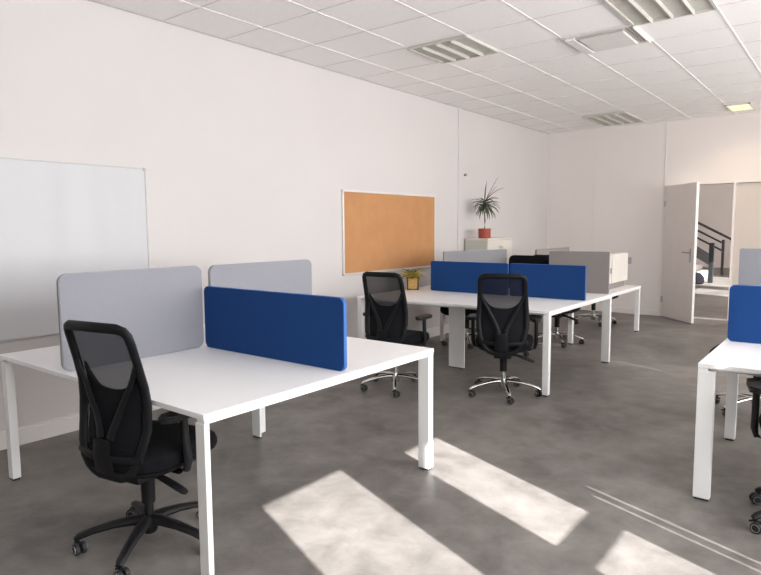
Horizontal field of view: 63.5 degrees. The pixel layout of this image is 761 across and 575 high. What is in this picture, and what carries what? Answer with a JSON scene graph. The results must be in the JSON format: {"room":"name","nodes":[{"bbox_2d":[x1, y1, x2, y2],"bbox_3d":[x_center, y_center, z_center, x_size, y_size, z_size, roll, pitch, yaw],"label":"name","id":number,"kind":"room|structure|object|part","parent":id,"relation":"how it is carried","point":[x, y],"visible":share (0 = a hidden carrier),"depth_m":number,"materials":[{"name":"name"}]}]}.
{"room":"open-plan office","nodes":[
{"label":"open-plan office","id":0,"kind":"room"},
{"bbox_2d":[0,0,548,431],"bbox_3d":[-1.159,-0.756,5.875,0.200,3.295,13.531,4,7,38],"label":"wall","id":1,"kind":"structure","parent":0,"point":[247,154],"depth_m":5.46,"materials":[{"name":"paint"}]},
{"bbox_2d":[0,157,149,341],"bbox_3d":[-2.578,-0.232,3.903,0.026,1.213,2.427,4,7,38],"label":"whiteboard","id":2,"kind":"object","parent":1,"relation":"attached to","point":[57,219],"visible":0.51,"depth_m":4.29,"materials":[{"name":"ceramic"}]},
{"bbox_2d":[0,324,448,450],"bbox_3d":[-1.036,0.826,5.992,0.022,0.122,13.211,4,7,38],"label":"baseboard","id":3,"kind":"structure","parent":1,"relation":"attached to","point":[38,431],"depth_m":4.32,"materials":[{"name":"white paint"}]},
{"bbox_2d":[341,189,435,275],"bbox_3d":[0.154,-0.667,7.398,0.022,0.936,1.850,4,7,38],"label":"cork board","id":4,"kind":"object","parent":1,"relation":"attached to","point":[382,231],"visible":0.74,"depth_m":7.29,"materials":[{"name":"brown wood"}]},
{"bbox_2d":[457,108,460,250],"bbox_3d":[1.102,-0.996,8.603,0.010,2.975,0.070,4,7,38],"label":"trim","id":5,"kind":"structure","parent":1,"relation":"attached to","point":[459,109],"depth_m":8.55,"materials":[{"name":"paint"}]},
{"bbox_2d":[0,267,760,574],"bbox_3d":[3.889,0.454,10.630,11.600,0.100,27.000,4,7,38],"label":"floor","id":6,"kind":"structure","parent":0,"point":[594,475],"depth_m":3.51,"materials":[{"name":"concrete"}]},
{"bbox_2d":[63,320,216,574],"bbox_3d":[-1.062,0.655,2.813,0.640,1.077,0.637,2,6,27],"label":"office chair","id":7,"kind":"object","parent":6,"relation":"on","point":[120,441],"visible":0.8,"depth_m":2.62,"materials":[{"name":"black fabric"}]},
{"bbox_3d":[-1.168,0.485,2.609,0.438,0.699,0.120,2,6,27],"label":"frame","id":8,"kind":"part","parent":7,"relation":"part of","materials":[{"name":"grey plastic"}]},
{"bbox_3d":[-1.236,1.095,2.804,0.302,0.086,0.067,-2,6,-16],"label":"leg","id":9,"kind":"part","parent":7,"relation":"part of","materials":[{"name":"black plastic"}]},
{"bbox_3d":[-1.077,1.106,2.682,0.067,0.086,0.302,0,6,2],"label":"leg","id":10,"kind":"part","parent":7,"relation":"part of","materials":[{"name":"black plastic"}]},
{"bbox_3d":[-1.168,1.076,2.992,0.067,0.086,0.302,-4,7,-34],"label":"leg","id":11,"kind":"part","parent":7,"relation":"part of","materials":[{"name":"black plastic"}]},
{"bbox_3d":[-1.056,0.732,2.853,0.490,0.109,0.524,2,6,27],"label":"seat","id":12,"kind":"part","parent":7,"relation":"part of","materials":[{"name":"black fabric"}]},
{"bbox_3d":[-0.949,0.864,2.729,0.217,0.079,0.040,2,6,23],"label":"tilt lever","id":13,"kind":"part","parent":7,"relation":"part of","materials":[{"name":"black plastic"}]},
{"bbox_3d":[-0.912,1.094,2.794,0.302,0.086,0.067,2,6,20],"label":"leg","id":14,"kind":"part","parent":7,"relation":"part of","materials":[{"name":"black plastic"}]},
{"bbox_3d":[-0.967,1.076,2.985,0.067,0.086,0.302,4,7,38],"label":"leg","id":15,"kind":"part","parent":7,"relation":"part of","materials":[{"name":"black plastic"}]},
{"bbox_3d":[-0.912,0.685,2.704,0.189,0.275,0.060,2,6,27],"label":"armrest","id":16,"kind":"part","parent":7,"relation":"part of","materials":[{"name":"black plastic"}]},
{"bbox_2d":[0,323,433,574],"bbox_3d":[-0.945,0.743,3.640,1.938,0.740,1.631,4,7,38],"label":"desk","id":17,"kind":"object","parent":6,"relation":"on","point":[206,384],"visible":0.79,"depth_m":3.12,"materials":[{"name":"white laminate"}]},
{"bbox_3d":[-2.147,0.771,3.574,0.056,0.688,0.047,4,7,38],"label":"leg","id":18,"kind":"part","parent":17,"relation":"part of","materials":[{"name":"white paint"}]},
{"bbox_2d":[56,266,203,370],"bbox_3d":[-1.344,0.147,3.398,0.026,0.496,0.843,4,7,38],"label":"screen","id":19,"kind":"object","parent":17,"relation":"on","point":[161,308],"visible":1,"depth_m":3.41,"materials":[{"name":"grey fabric"}]},
{"bbox_3d":[-0.695,0.872,2.437,0.058,0.688,0.026,4,7,38],"label":"leg","id":20,"kind":"part","parent":17,"relation":"part of","materials":[{"name":"white paint"}]},
{"bbox_3d":[-0.836,0.695,4.307,0.080,0.686,0.110,4,7,38],"label":"leg","id":21,"kind":"part","parent":17,"relation":"part of","materials":[{"name":"white paint"}]},
{"bbox_2d":[208,259,311,294],"bbox_3d":[-0.777,0.075,4.124,0.026,0.492,0.885,4,7,38],"label":"screen","id":22,"kind":"object","parent":17,"relation":"on","point":[289,276],"visible":0.5,"depth_m":4.11,"materials":[{"name":"grey fabric"}]},
{"bbox_2d":[204,286,346,370],"bbox_3d":[-0.617,0.205,3.392,1.122,0.372,0.026,4,7,38],"label":"screen","id":23,"kind":"object","parent":17,"relation":"on","point":[305,329],"visible":1,"depth_m":3.32,"materials":[{"name":"blue fabric"}]},
{"bbox_3d":[0.271,0.744,3.688,0.074,0.688,0.052,4,7,38],"label":"leg","id":24,"kind":"part","parent":17,"relation":"part of","materials":[{"name":"white paint"}]},
{"bbox_2d":[360,271,431,397],"bbox_3d":[0.145,0.379,5.564,0.646,1.077,0.634,3,6,31],"label":"office chair","id":25,"kind":"object","parent":6,"relation":"on","point":[386,308],"visible":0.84,"depth_m":5.36,"materials":[{"name":"black fabric"}]},
{"bbox_3d":[-0.027,0.823,5.544,0.301,0.078,0.051,-2,6,-16],"label":"leg","id":26,"kind":"part","parent":25,"relation":"part of","materials":[{"name":"metal"}]},
{"bbox_3d":[0.040,0.804,5.731,0.051,0.078,0.301,-4,7,-34],"label":"leg","id":27,"kind":"part","parent":25,"relation":"part of","materials":[{"name":"metal"}]},
{"bbox_3d":[0.027,0.211,5.356,0.438,0.699,0.120,3,6,31],"label":"frame","id":28,"kind":"part","parent":25,"relation":"part of","materials":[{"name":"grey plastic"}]},
{"bbox_3d":[0.130,0.834,5.422,0.051,0.078,0.301,0,6,2],"label":"leg","id":29,"kind":"part","parent":25,"relation":"part of","materials":[{"name":"metal"}]},
{"bbox_3d":[0.240,0.803,5.724,0.052,0.078,0.301,4,7,38],"label":"leg","id":30,"kind":"part","parent":25,"relation":"part of","materials":[{"name":"metal"}]},
{"bbox_3d":[0.296,0.822,5.533,0.301,0.078,0.051,2,6,20],"label":"leg","id":31,"kind":"part","parent":25,"relation":"part of","materials":[{"name":"metal"}]},
{"bbox_3d":[0.172,0.455,5.620,0.490,0.109,0.524,3,6,31],"label":"seat","id":32,"kind":"part","parent":25,"relation":"part of","materials":[{"name":"black fabric"}]},
{"bbox_3d":[0.326,0.405,5.496,0.189,0.275,0.060,3,6,31],"label":"armrest","id":33,"kind":"part","parent":25,"relation":"part of","materials":[{"name":"black plastic"}]},
{"bbox_2d":[440,307,476,348],"bbox_3d":[1.059,0.173,7.628,0.651,1.077,0.668,5,8,43],"label":"office chair","id":34,"kind":"object","parent":6,"relation":"on","point":[445,310],"visible":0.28,"depth_m":7.48,"materials":[{"name":"black fabric"}]},
{"bbox_3d":[1.022,0.260,7.573,0.490,0.109,0.524,5,8,43],"label":"seat","id":35,"kind":"part","parent":34,"relation":"part of","materials":[{"name":"black fabric"}]},
{"bbox_3d":[1.070,0.626,7.493,0.051,0.078,0.301,0,6,2],"label":"leg","id":36,"kind":"part","parent":34,"relation":"part of","materials":[{"name":"metal"}]},
{"bbox_2d":[357,286,611,396],"bbox_3d":[1.108,0.448,6.536,2.122,0.740,1.683,4,7,38],"label":"desk","id":37,"kind":"object","parent":6,"relation":"on","point":[457,302],"visible":0.74,"depth_m":6.31,"materials":[{"name":"white laminate"}]},
{"bbox_3d":[-0.205,0.471,6.528,0.052,0.688,0.050,4,7,38],"label":"leg","id":38,"kind":"part","parent":37,"relation":"part of","materials":[{"name":"white paint"}]},
{"bbox_2d":[400,268,424,289],"bbox_3d":[0.360,-0.099,7.109,0.334,0.247,0.328,0,6,3],"label":"plant","id":39,"kind":"object","parent":37,"relation":"on","point":[413,277],"visible":0.99,"depth_m":7.06,"materials":[{"name":"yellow plant"}]},
{"bbox_2d":[408,278,416,288],"bbox_3d":[0.374,-0.048,7.123,0.136,0.129,0.136,0,6,3],"label":"plant pot","id":40,"kind":"object","parent":37,"relation":"on","point":[412,284],"depth_m":7.06,"materials":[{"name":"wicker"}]},
{"bbox_3d":[0.792,0.341,7.806,0.052,0.688,0.050,4,7,38],"label":"leg","id":41,"kind":"part","parent":37,"relation":"part of","materials":[{"name":"white paint"}]},
{"bbox_3d":[0.807,0.483,6.375,0.185,0.686,0.070,4,7,38],"label":"leg","id":42,"kind":"part","parent":37,"relation":"part of","materials":[{"name":"white paint"}]},
{"bbox_2d":[431,261,508,292],"bbox_3d":[0.957,-0.110,6.713,0.960,0.337,0.026,4,7,38],"label":"screen","id":43,"kind":"object","parent":37,"relation":"on","point":[450,276],"visible":0.71,"depth_m":6.76,"materials":[{"name":"blue fabric"}]},
{"bbox_2d":[443,249,506,262],"bbox_3d":[1.130,-0.219,7.267,1.050,0.443,0.027,-5,7,-37],"label":"screen","id":44,"kind":"object","parent":37,"relation":"on","point":[497,255],"visible":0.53,"depth_m":7.25,"materials":[{"name":"grey fabric"}]},
{"bbox_3d":[1.424,0.583,5.268,0.054,0.688,0.050,4,7,38],"label":"leg","id":45,"kind":"part","parent":37,"relation":"part of","materials":[{"name":"white paint"}]},
{"bbox_2d":[510,263,586,300],"bbox_3d":[1.667,-0.063,6.163,0.790,0.339,0.026,4,7,38],"label":"screen","id":46,"kind":"object","parent":37,"relation":"on","point":[568,282],"visible":0.8,"depth_m":6.10,"materials":[{"name":"blue fabric"}]},
{"bbox_2d":[549,251,609,293],"bbox_3d":[2.158,-0.172,6.698,0.664,0.446,0.026,4,7,38],"label":"screen","id":47,"kind":"object","parent":37,"relation":"on","point":[597,263],"visible":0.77,"depth_m":6.60,"materials":[{"name":"grey fabric"}]},
{"bbox_3d":[2.409,0.452,6.555,0.082,0.688,0.050,4,7,38],"label":"leg","id":48,"kind":"part","parent":37,"relation":"part of","materials":[{"name":"white paint"}]},
{"bbox_2d":[465,237,511,329],"bbox_3d":[1.595,-0.073,8.978,0.383,1.298,0.773,4,7,38],"label":"storage cabinet","id":49,"kind":"object","parent":6,"relation":"on","point":[492,243],"visible":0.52,"depth_m":8.70,"materials":[{"name":"laminate"}]},
{"bbox_2d":[472,181,501,237],"bbox_3d":[1.489,-1.127,8.662,0.435,0.862,0.439,-2,6,-13],"label":"potted plant","id":50,"kind":"object","parent":49,"relation":"on","point":[484,232],"visible":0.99,"depth_m":8.64,"materials":[{"name":"green plant"}]},
{"bbox_3d":[1.475,-0.768,8.711,0.180,0.138,0.180,4,7,38],"label":"pot","id":51,"kind":"part","parent":50,"relation":"part of","materials":[{"name":"ceramic"}]},
{"bbox_3d":[1.599,-0.060,8.733,0.018,1.220,0.378,4,7,38],"label":"door","id":52,"kind":"part","parent":49,"relation":"part of","materials":[{"name":"laminate"}]},
{"bbox_3d":[1.833,-0.091,9.033,0.018,1.220,0.378,4,7,38],"label":"door","id":53,"kind":"part","parent":49,"relation":"part of","materials":[{"name":"laminate"}]},
{"bbox_2d":[467,273,541,404],"bbox_3d":[1.080,0.396,5.327,0.642,1.077,0.670,1,6,16],"label":"office chair","id":54,"kind":"object","parent":6,"relation":"on","point":[501,317],"visible":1,"depth_m":5.13,"materials":[{"name":"black fabric"}]},
{"bbox_3d":[0.897,0.407,5.433,0.189,0.275,0.060,1,6,16],"label":"armrest","id":55,"kind":"part","parent":54,"relation":"part of","materials":[{"name":"black plastic"}]},
{"bbox_3d":[0.909,0.838,5.324,0.301,0.078,0.051,-2,6,-16],"label":"leg","id":56,"kind":"part","parent":54,"relation":"part of","materials":[{"name":"metal"}]},
{"bbox_3d":[0.977,0.819,5.510,0.051,0.078,0.301,-4,7,-34],"label":"leg","id":57,"kind":"part","parent":54,"relation":"part of","materials":[{"name":"metal"}]},
{"bbox_3d":[1.012,0.228,5.114,0.438,0.699,0.120,1,6,16],"label":"frame","id":58,"kind":"part","parent":54,"relation":"part of","materials":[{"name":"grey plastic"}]},
{"bbox_3d":[1.090,0.470,5.408,0.490,0.109,0.524,1,6,16],"label":"seat","id":59,"kind":"part","parent":54,"relation":"part of","materials":[{"name":"black fabric"}]},
{"bbox_3d":[1.067,0.849,5.202,0.051,0.078,0.301,0,6,2],"label":"leg","id":60,"kind":"part","parent":54,"relation":"part of","materials":[{"name":"metal"}]},
{"bbox_3d":[1.176,0.819,5.504,0.052,0.078,0.301,4,7,38],"label":"leg","id":61,"kind":"part","parent":54,"relation":"part of","materials":[{"name":"metal"}]},
{"bbox_3d":[1.232,0.837,5.313,0.301,0.078,0.051,2,6,20],"label":"leg","id":62,"kind":"part","parent":54,"relation":"part of","materials":[{"name":"metal"}]},
{"bbox_3d":[1.212,0.602,5.274,0.217,0.079,0.040,1,6,12],"label":"tilt lever","id":63,"kind":"part","parent":54,"relation":"part of","materials":[{"name":"black plastic"}]},
{"bbox_3d":[1.270,0.415,5.327,0.189,0.275,0.060,1,6,16],"label":"armrest","id":64,"kind":"part","parent":54,"relation":"part of","materials":[{"name":"black plastic"}]},
{"bbox_2d":[509,255,548,356],"bbox_3d":[1.634,0.192,7.192,0.649,1.115,0.669,4,7,38],"label":"office chair","id":65,"kind":"object","parent":6,"relation":"on","point":[524,259],"visible":0.11,"depth_m":7.27,"materials":[{"name":"black fabric"}]},
{"bbox_3d":[1.772,-0.123,7.327,0.504,0.515,0.095,4,7,38],"label":"backrest","id":66,"kind":"part","parent":65,"relation":"part of","materials":[{"name":"black fabric"}]},
{"bbox_2d":[533,255,583,347],"bbox_3d":[2.219,0.141,7.681,0.649,1.115,0.625,3,7,34],"label":"office chair","id":67,"kind":"object","parent":6,"relation":"on","point":[557,334],"visible":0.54,"depth_m":7.61,"materials":[{"name":"black fabric"}]},
{"bbox_3d":[2.204,0.615,7.535,0.051,0.078,0.301,0,6,2],"label":"leg","id":68,"kind":"part","parent":67,"relation":"part of","materials":[{"name":"metal"}]},
{"bbox_3d":[2.320,0.372,7.567,0.217,0.079,0.040,3,6,30],"label":"tilt lever","id":69,"kind":"part","parent":67,"relation":"part of","materials":[{"name":"black plastic"}]},
{"bbox_3d":[2.370,0.603,7.646,0.301,0.078,0.051,2,6,20],"label":"leg","id":70,"kind":"part","parent":67,"relation":"part of","materials":[{"name":"metal"}]},
{"bbox_2d":[574,295,618,326],"bbox_3d":[3.209,0.004,9.219,0.671,1.077,0.642,4,7,38],"label":"office chair","id":71,"kind":"object","parent":6,"relation":"on","point":[593,315],"visible":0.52,"depth_m":9.20,"materials":[{"name":"silver metal"}]},
{"bbox_3d":[3.050,0.447,9.206,0.204,0.078,0.262,4,7,38],"label":"leg","id":72,"kind":"part","parent":71,"relation":"part of","materials":[{"name":"metal"}]},
{"bbox_2d":[567,285,640,343],"bbox_3d":[2.519,0.310,8.388,1.560,0.637,1.500,4,7,38],"label":"table","id":73,"kind":"object","parent":6,"relation":"on","point":[626,288],"visible":0.33,"depth_m":8.12,"materials":[{"name":"white metal"}]},
{"bbox_2d":[535,247,568,254],"bbox_3d":[2.313,-0.263,8.255,0.026,0.530,1.108,4,7,38],"label":"screen","id":74,"kind":"object","parent":73,"relation":"on","point":[537,251],"visible":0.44,"depth_m":8.06,"materials":[{"name":"grey fabric"}]},
{"bbox_3d":[2.361,0.400,7.619,0.055,0.585,0.055,4,7,38],"label":"leg","id":75,"kind":"part","parent":73,"relation":"part of","materials":[{"name":"white paint"}]},
{"bbox_2d":[609,252,627,288],"bbox_3d":[3.049,-0.233,8.262,0.332,0.460,0.740,4,7,38],"label":"base cabinet","id":76,"kind":"object","parent":73,"relation":"on","point":[618,261],"visible":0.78,"depth_m":8.14,"materials":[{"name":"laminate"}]},
{"bbox_3d":[3.549,0.307,8.496,0.055,0.585,0.055,4,7,38],"label":"leg","id":77,"kind":"part","parent":73,"relation":"part of","materials":[{"name":"white paint"}]},
{"bbox_2d":[695,272,703,283],"bbox_3d":[7.910,-0.236,15.438,0.420,0.290,0.410,4,7,38],"label":"bag","id":78,"kind":"object","parent":6,"relation":"on","point":[699,279],"visible":0.47,"depth_m":15.26,"materials":[{"name":"black fabric"}]},
{"bbox_2d":[696,246,708,277],"bbox_3d":[7.903,-1.807,18.006,3.520,2.920,2.120,4,7,38],"label":"staircase","id":79,"kind":"structure","parent":6,"relation":"on","point":[702,255],"depth_m":16.33,"materials":[{"name":"stone"}]},
{"bbox_2d":[694,317,726,320],"bbox_3d":[4.979,0.477,9.737,0.935,0.012,0.110,4,7,38],"label":"threshold","id":80,"kind":"object","parent":6,"relation":"on","point":[694,317],"visible":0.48,"depth_m":9.59,"materials":[{"name":"metal"}]},
{"bbox_2d":[697,221,730,282],"bbox_3d":[8.163,-1.711,17.058,3.255,2.908,2.906,1,6,15],"label":"stair railing","id":81,"kind":"object","parent":6,"relation":"on","point":[712,246],"visible":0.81,"depth_m":16.78,"materials":[{"name":"grey metal"}]},
{"bbox_3d":[8.283,-2.139,17.879,3.025,1.686,0.042,4,7,38],"label":"handrail","id":82,"kind":"part","parent":81,"relation":"part of","materials":[{"name":"grey metal"}]},
{"bbox_3d":[8.140,-1.918,17.632,3.125,1.756,0.042,4,7,38],"label":"rail","id":83,"kind":"part","parent":81,"relation":"part of","materials":[{"name":"grey metal"}]},
{"bbox_3d":[8.422,-0.627,15.648,0.110,1.020,0.100,4,7,38],"label":"newel post","id":84,"kind":"part","parent":81,"relation":"part of","materials":[{"name":"grey metal"}]},
{"bbox_3d":[8.248,-2.254,17.513,3.411,1.916,0.051,4,7,38],"label":"handrail","id":85,"kind":"part","parent":81,"relation":"part of","materials":[{"name":"grey metal"}]},
{"bbox_3d":[10.070,-0.884,18.082,0.070,1.040,0.070,4,7,38],"label":"newel post","id":86,"kind":"part","parent":81,"relation":"part of","materials":[{"name":"grey metal"}]},
{"bbox_2d":[692,338,760,501],"bbox_3d":[2.967,0.763,3.170,2.205,0.740,1.462,4,7,38],"label":"desk","id":87,"kind":"object","parent":6,"relation":"on","point":[733,358],"visible":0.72,"depth_m":3.25,"materials":[{"name":"white laminate"}]},
{"bbox_3d":[1.715,0.777,3.254,0.080,0.688,0.048,4,7,38],"label":"leg","id":88,"kind":"part","parent":87,"relation":"part of","materials":[{"name":"white paint"}]},
{"bbox_3d":[2.383,0.684,4.160,0.063,0.688,0.050,4,7,38],"label":"leg","id":89,"kind":"part","parent":87,"relation":"part of","materials":[{"name":"white paint"}]},
{"bbox_2d":[727,285,760,343],"bbox_3d":[2.622,0.188,3.458,1.165,0.351,0.026,4,7,38],"label":"screen","id":90,"kind":"object","parent":87,"relation":"on","point":[744,313],"visible":1,"depth_m":3.75,"materials":[{"name":"blue fabric"}]},
{"bbox_2d":[738,248,760,285],"bbox_3d":[3.006,0.033,3.976,1.207,0.554,0.026,4,7,38],"label":"screen","id":91,"kind":"object","parent":87,"relation":"on","point":[750,258],"visible":0.45,"depth_m":4.28,"materials":[{"name":"grey fabric"}]},
{"bbox_2d":[709,344,760,416],"bbox_3d":[2.934,0.419,4.763,0.652,1.115,0.608,4,7,38],"label":"office chair","id":92,"kind":"object","parent":6,"relation":"on","point":[746,397],"visible":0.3,"depth_m":4.80,"materials":[{"name":"silver metal"}]},
{"bbox_3d":[2.833,0.865,4.918,0.051,0.078,0.301,-4,7,-34],"label":"leg","id":93,"kind":"part","parent":92,"relation":"part of","materials":[{"name":"metal"}]},
{"bbox_3d":[2.765,0.883,4.732,0.301,0.078,0.051,-2,6,-16],"label":"leg","id":94,"kind":"part","parent":92,"relation":"part of","materials":[{"name":"metal"}]},
{"bbox_2d":[746,378,760,533],"bbox_3d":[2.095,0.627,2.885,0.640,1.077,0.676,2,6,26],"label":"office chair","id":95,"kind":"object","parent":6,"relation":"on","point":[753,384],"visible":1,"depth_m":3.04,"materials":[{"name":"black plastic"}]},
{"bbox_3d":[1.934,0.635,3.023,0.188,0.275,0.060,2,6,26],"label":"armrest","id":96,"kind":"part","parent":95,"relation":"part of","materials":[{"name":"black plastic"}]},
{"bbox_3d":[1.919,1.062,2.926,0.302,0.086,0.067,-1,6,-2],"label":"leg","id":97,"kind":"part","parent":95,"relation":"part of","materials":[{"name":"black plastic"}]},
{"bbox_3d":[2.030,1.045,3.092,0.067,0.086,0.302,-2,6,-20],"label":"leg","id":98,"kind":"part","parent":95,"relation":"part of","materials":[{"name":"black plastic"}]},
{"bbox_2d":[88,0,760,133],"bbox_3d":[1.559,-2.061,3.670,6.646,0.108,13.211,4,7,38],"label":"ceiling","id":99,"kind":"structure","parent":0,"point":[314,28],"depth_m":5.75,"materials":[{"name":"tile"}]},
{"bbox_2d":[163,0,760,130],"bbox_3d":[1.559,-2.013,3.675,6.646,0.004,13.211,4,7,38],"label":"grid","id":100,"kind":"object","parent":99,"relation":"attached to","point":[504,2],"visible":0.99,"depth_m":5.90,"materials":[{"name":"white metal"}]},
{"bbox_2d":[407,35,498,63],"bbox_3d":[0.673,-2.182,5.668,0.623,0.039,0.623,4,7,38],"label":"ceiling light","id":101,"kind":"object","parent":100,"relation":"attached to","point":[463,47],"visible":1,"depth_m":5.65,"materials":[{"name":"metal"}]},
{"bbox_2d":[561,24,652,54],"bbox_3d":[1.995,-2.168,5.405,0.603,0.033,0.603,4,7,38],"label":"ceiling vent","id":102,"kind":"object","parent":99,"relation":"in","point":[624,35],"visible":1,"depth_m":5.33,"materials":[{"name":"plastic"}]},
{"bbox_3d":[2.007,-2.163,5.396,0.370,0.024,0.440,4,7,38],"label":"intake panel","id":103,"kind":"part","parent":102,"relation":"part of","materials":[{"name":"plastic"}]},
{"bbox_2d":[583,111,644,125],"bbox_3d":[3.567,-2.562,9.375,0.623,0.039,1.000,4,7,38],"label":"recessed light","id":104,"kind":"object","parent":99,"relation":"in","point":[617,118],"visible":1,"depth_m":9.35,"materials":[{"name":"metal"}]},
{"bbox_2d":[602,0,717,25],"bbox_3d":[1.917,-2.060,4.326,0.623,0.039,1.226,4,7,38],"label":"recessed light","id":105,"kind":"object","parent":99,"relation":"in","point":[634,12],"visible":1,"depth_m":4.63,"materials":[{"name":"metal"}]},
{"bbox_2d":[725,102,755,111],"bbox_3d":[4.993,-2.499,8.523,0.300,0.017,0.540,4,7,38],"label":"recessed light","id":106,"kind":"object","parent":99,"relation":"in","point":[741,106],"visible":1,"depth_m":8.52,"materials":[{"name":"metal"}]},
{"bbox_3d":[4.941,-2.506,8.563,0.122,0.010,0.500,4,7,38],"label":"lamp panel","id":107,"kind":"part","parent":106,"relation":"part of","materials":[{"name":"beige plastic"}]},
{"bbox_3d":[5.046,-2.498,8.482,0.122,0.010,0.500,4,7,38],"label":"lamp panel","id":108,"kind":"part","parent":106,"relation":"part of","materials":[{"name":"beige plastic"}]},
{"bbox_2d":[547,112,760,309],"bbox_3d":[5.658,-1.110,9.051,6.646,3.295,0.120,4,7,38],"label":"wall","id":109,"kind":"structure","parent":0,"point":[628,181],"depth_m":10.10,"materials":[{"name":"paint"}]},
{"bbox_2d":[580,305,659,315],"bbox_3d":[3.783,0.364,10.580,1.916,0.090,0.014,4,7,38],"label":"baseboard","id":110,"kind":"structure","parent":109,"relation":"attached to","point":[587,307],"depth_m":10.31,"materials":[{"name":"paint"}]},
{"bbox_2d":[590,121,667,309],"bbox_3d":[4.090,-1.155,10.189,1.142,3.005,0.008,4,7,38],"label":"trim","id":111,"kind":"structure","parent":109,"relation":"attached to","point":[667,121],"depth_m":9.91,"materials":[{"name":"white paint"}]},
{"bbox_2d":[661,182,699,323],"bbox_3d":[4.592,-0.538,9.445,0.164,2.077,0.839,-1,6,-5],"label":"door","id":112,"kind":"structure","parent":109,"relation":"in","point":[681,205],"depth_m":9.38,"materials":[{"name":"paint"}]},
{"bbox_2d":[660,180,760,320],"bbox_3d":[5.340,-0.548,9.357,1.920,2.120,0.160,4,7,38],"label":"door frame","id":113,"kind":"structure","parent":109,"relation":"attached to","point":[741,181],"depth_m":9.31,"materials":[{"name":"paint"}]},
{"bbox_2d":[732,182,760,284],"bbox_3d":[5.708,-0.507,9.048,0.888,2.077,0.040,4,7,38],"label":"door","id":114,"kind":"structure","parent":109,"relation":"in","point":[747,232],"depth_m":9.16,"materials":[{"name":"paint"}]},
{"bbox_2d":[696,183,733,267],"bbox_3d":[12.803,-3.113,20.361,13.400,5.000,0.200,4,7,38],"label":"wall","id":115,"kind":"structure","parent":0,"point":[715,210],"depth_m":21.25,"materials":[{"name":"paint"}]}
]}

